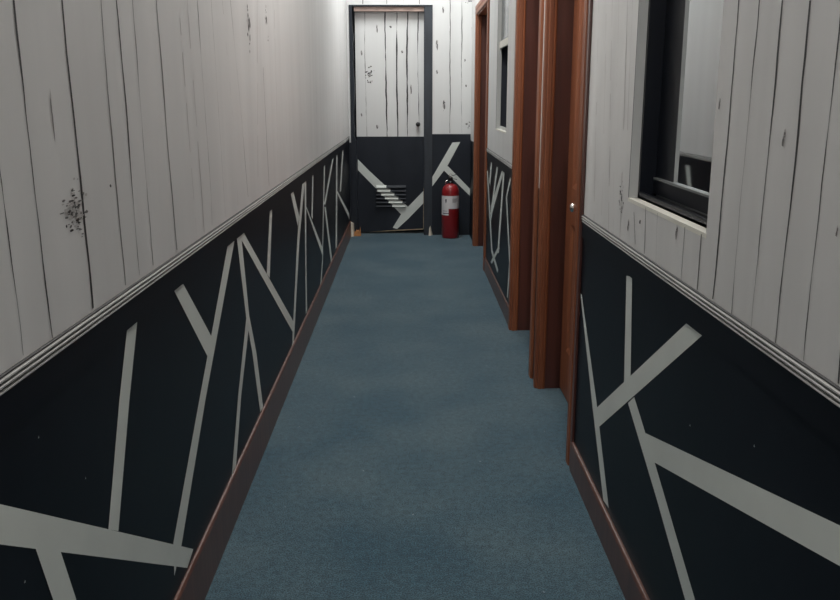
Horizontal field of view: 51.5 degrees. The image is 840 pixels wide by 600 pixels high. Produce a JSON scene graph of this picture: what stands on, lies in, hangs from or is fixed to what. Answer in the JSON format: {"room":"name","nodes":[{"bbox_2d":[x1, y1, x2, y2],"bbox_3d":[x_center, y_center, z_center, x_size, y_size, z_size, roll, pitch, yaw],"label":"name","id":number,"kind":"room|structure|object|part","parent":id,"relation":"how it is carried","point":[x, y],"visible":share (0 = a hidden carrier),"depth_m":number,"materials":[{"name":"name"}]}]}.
{"room":"corridor","nodes":[
{"label":"corridor","id":0,"kind":"room"},
{"bbox_2d":[0,0,350,599],"bbox_3d":[-0.610,-0.838,2.522,0.122,2.900,10.110,0,13,-1],"label":"wall","id":1,"kind":"structure","parent":0,"point":[131,131],"depth_m":1.72,"materials":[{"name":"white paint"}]},
{"bbox_2d":[0,137,349,435],"bbox_3d":[-0.547,-0.236,2.664,0.007,0.072,10.110,0,13,-1],"label":"trim","id":2,"kind":"structure","parent":1,"relation":"attached to","point":[27,383],"depth_m":1.52,"materials":[{"name":"grey paint"}]},
{"bbox_2d":[174,221,350,599],"bbox_3d":[-0.545,0.516,2.794,0.010,0.140,10.020,0,13,-1],"label":"baseboard","id":3,"kind":"structure","parent":1,"relation":"attached to","point":[196,583],"depth_m":2.73,"materials":[{"name":"brown wood"}]},
{"bbox_2d":[351,222,353,236],"bbox_3d":[-0.600,-0.628,7.703,0.036,0.125,0.100,0,13,-1],"label":"trim","id":4,"kind":"structure","parent":1,"relation":"attached to","point":[352,223],"depth_m":7.68,"materials":[{"name":"beige paint"}]},
{"bbox_2d":[346,0,471,234],"bbox_3d":[-0.090,-2.016,7.548,1.260,2.900,0.201,0,13,-1],"label":"wall","id":5,"kind":"structure","parent":0,"point":[452,19],"depth_m":7.51,"materials":[{"name":"grey paint"}]},
{"bbox_2d":[349,5,432,234],"bbox_3d":[-0.248,-1.548,7.614,0.707,1.957,0.142,0,13,-1],"label":"door","id":6,"kind":"structure","parent":5,"relation":"in","point":[391,153],"depth_m":7.62,"materials":[{"name":"grey paint"}]},
{"bbox_2d":[205,229,624,599],"bbox_3d":[-0.040,0.534,3.155,1.500,0.060,10.900,0,13,-1],"label":"floor","id":7,"kind":"structure","parent":0,"point":[413,451],"depth_m":2.94,"materials":[{"name":"blue carpet"}]},
{"bbox_2d":[354,229,360,235],"bbox_3d":[-0.552,-0.612,7.721,0.061,0.084,0.054,1,13,6],"label":"scrap","id":8,"kind":"object","parent":7,"relation":"on","point":[357,232],"visible":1,"depth_m":7.70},
{"bbox_2d":[442,174,458,238],"bbox_3d":[0.264,-0.820,7.572,0.151,0.558,0.151,0,13,-1],"label":"fire extinguisher","id":9,"kind":"object","parent":7,"relation":"on","point":[450,191],"visible":1,"depth_m":7.52,"materials":[{"name":"red metal"}]},
{"bbox_2d":[469,0,839,599],"bbox_3d":[0.584,-0.842,2.538,0.151,2.900,10.110,0,13,-1],"label":"wall","id":10,"kind":"structure","parent":0,"point":[712,486],"depth_m":1.51,"materials":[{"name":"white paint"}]},
{"bbox_2d":[472,0,489,270],"bbox_3d":[0.507,-1.261,6.517,0.127,1.900,1.140,0,13,-1],"label":"door","id":11,"kind":"structure","parent":10,"relation":"in","point":[482,15],"depth_m":6.92,"materials":[{"name":"red wood"}]},
{"bbox_3d":[0.443,-1.347,7.037,0.012,1.830,0.085,0,13,-1],"label":"casing","id":12,"kind":"part","parent":11,"relation":"part of","materials":[{"name":"red wood"}]},
{"bbox_3d":[0.450,-2.152,6.307,0.012,0.070,1.140,0,13,-1],"label":"head casing","id":13,"kind":"part","parent":11,"relation":"part of","materials":[{"name":"red wood"}]},
{"bbox_3d":[0.457,-1.105,6.005,0.012,1.830,0.075,0,13,-1],"label":"casing","id":14,"kind":"part","parent":11,"relation":"part of","materials":[{"name":"red wood"}]},
{"bbox_2d":[484,257,508,324],"bbox_3d":[0.470,-0.080,5.424,0.008,0.100,1.515,0,13,-1],"label":"baseboard","id":15,"kind":"structure","parent":10,"relation":"attached to","point":[504,307],"depth_m":5.30,"materials":[{"name":"brown wood"}]},
{"bbox_2d":[487,148,511,177],"bbox_3d":[0.470,-0.835,5.245,0.007,0.072,1.520,0,13,-1],"label":"trim","id":16,"kind":"structure","parent":10,"relation":"attached to","point":[502,164],"depth_m":5.10,"materials":[{"name":"grey paint"}]},
{"bbox_2d":[496,0,508,133],"bbox_3d":[0.489,-1.427,5.024,0.031,0.895,0.580,0,13,-1],"label":"window","id":17,"kind":"structure","parent":10,"relation":"in","point":[503,5],"depth_m":5.26,"materials":[{"name":"beige paint"}]},
{"bbox_3d":[0.497,-1.431,5.023,0.008,0.887,0.580,0,13,-1],"label":"frame","id":18,"kind":"part","parent":17,"relation":"part of","materials":[{"name":"grey paint"}]},
{"bbox_3d":[0.494,-1.483,5.011,0.014,0.040,0.572,0,13,-1],"label":"meeting rail","id":19,"kind":"part","parent":17,"relation":"part of","materials":[{"name":"beige paint"}]},
{"bbox_3d":[0.497,-1.673,4.966,0.003,0.350,0.540,0,13,-1],"label":"glass pane","id":20,"kind":"part","parent":17,"relation":"part of","materials":[{"name":"grey"}]},
{"bbox_2d":[508,0,544,378],"bbox_3d":[0.552,-0.689,4.032,0.147,1.920,0.870,0,13,-1],"label":"door","id":21,"kind":"structure","parent":10,"relation":"in","point":[529,21],"depth_m":4.37,"materials":[{"name":"red wood"}]},
{"bbox_3d":[0.479,-0.747,4.433,0.012,1.850,0.060,0,13,-1],"label":"casing","id":22,"kind":"part","parent":21,"relation":"part of","materials":[{"name":"red wood"}]},
{"bbox_3d":[0.490,-0.562,3.645,0.012,1.850,0.060,0,13,-1],"label":"casing","id":23,"kind":"part","parent":21,"relation":"part of","materials":[{"name":"red wood"}]},
{"bbox_2d":[533,0,592,464],"bbox_3d":[0.562,-0.484,3.095,0.142,1.950,0.865,0,13,-1],"label":"door","id":24,"kind":"structure","parent":10,"relation":"in","point":[568,23],"depth_m":3.44,"materials":[{"name":"red wood"}]},
{"bbox_3d":[0.492,-0.530,3.508,0.012,1.850,0.038,0,13,-1],"label":"casing","id":25,"kind":"part","parent":24,"relation":"part of","materials":[{"name":"red wood"}]},
{"bbox_3d":[0.573,-0.338,3.185,0.049,0.044,0.044,0,13,-1],"label":"knob","id":26,"kind":"part","parent":24,"relation":"part of","materials":[{"name":"silver metal"}]},
{"bbox_3d":[0.502,-0.349,2.737,0.012,1.850,0.045,0,13,-1],"label":"casing","id":27,"kind":"part","parent":24,"relation":"part of","materials":[{"name":"red wood"}]},
{"bbox_2d":[569,442,649,599],"bbox_3d":[0.537,1.096,0.410,0.012,0.098,5.084,0,13,-1],"label":"baseboard","id":28,"kind":"structure","parent":10,"relation":"attached to","point":[632,588],"depth_m":2.35,"materials":[{"name":"brown wood"}]},
{"bbox_2d":[628,0,723,237],"bbox_3d":[0.580,-0.614,1.775,0.120,0.894,0.580,0,13,-1],"label":"window","id":29,"kind":"structure","parent":10,"relation":"in","point":[679,41],"depth_m":1.94,"materials":[{"name":"beige paint"}]},
{"bbox_3d":[0.542,-0.183,1.875,0.046,0.009,0.580,0,13,-1],"label":"sill","id":30,"kind":"part","parent":29,"relation":"part of","materials":[{"name":"beige paint"}]},
{"bbox_3d":[0.591,-0.619,1.774,0.098,0.885,0.580,0,13,-1],"label":"frame","id":31,"kind":"part","parent":29,"relation":"part of","materials":[{"name":"black metal"}]},
{"bbox_3d":[0.587,-0.617,1.773,0.031,0.853,0.542,0,13,-1],"label":"sash","id":32,"kind":"part","parent":29,"relation":"part of","materials":[{"name":"black metal"}]},
{"bbox_3d":[0.583,-0.619,1.698,0.004,0.814,0.397,0,13,-1],"label":"glass pane","id":33,"kind":"part","parent":29,"relation":"part of","materials":[{"name":"white"}]},
{"bbox_2d":[582,214,839,446],"bbox_3d":[0.539,0.349,0.235,0.007,0.072,5.084,0,13,-1],"label":"trim","id":34,"kind":"structure","parent":10,"relation":"attached to","point":[809,393],"depth_m":1.44,"materials":[{"name":"grey paint"}]}
]}

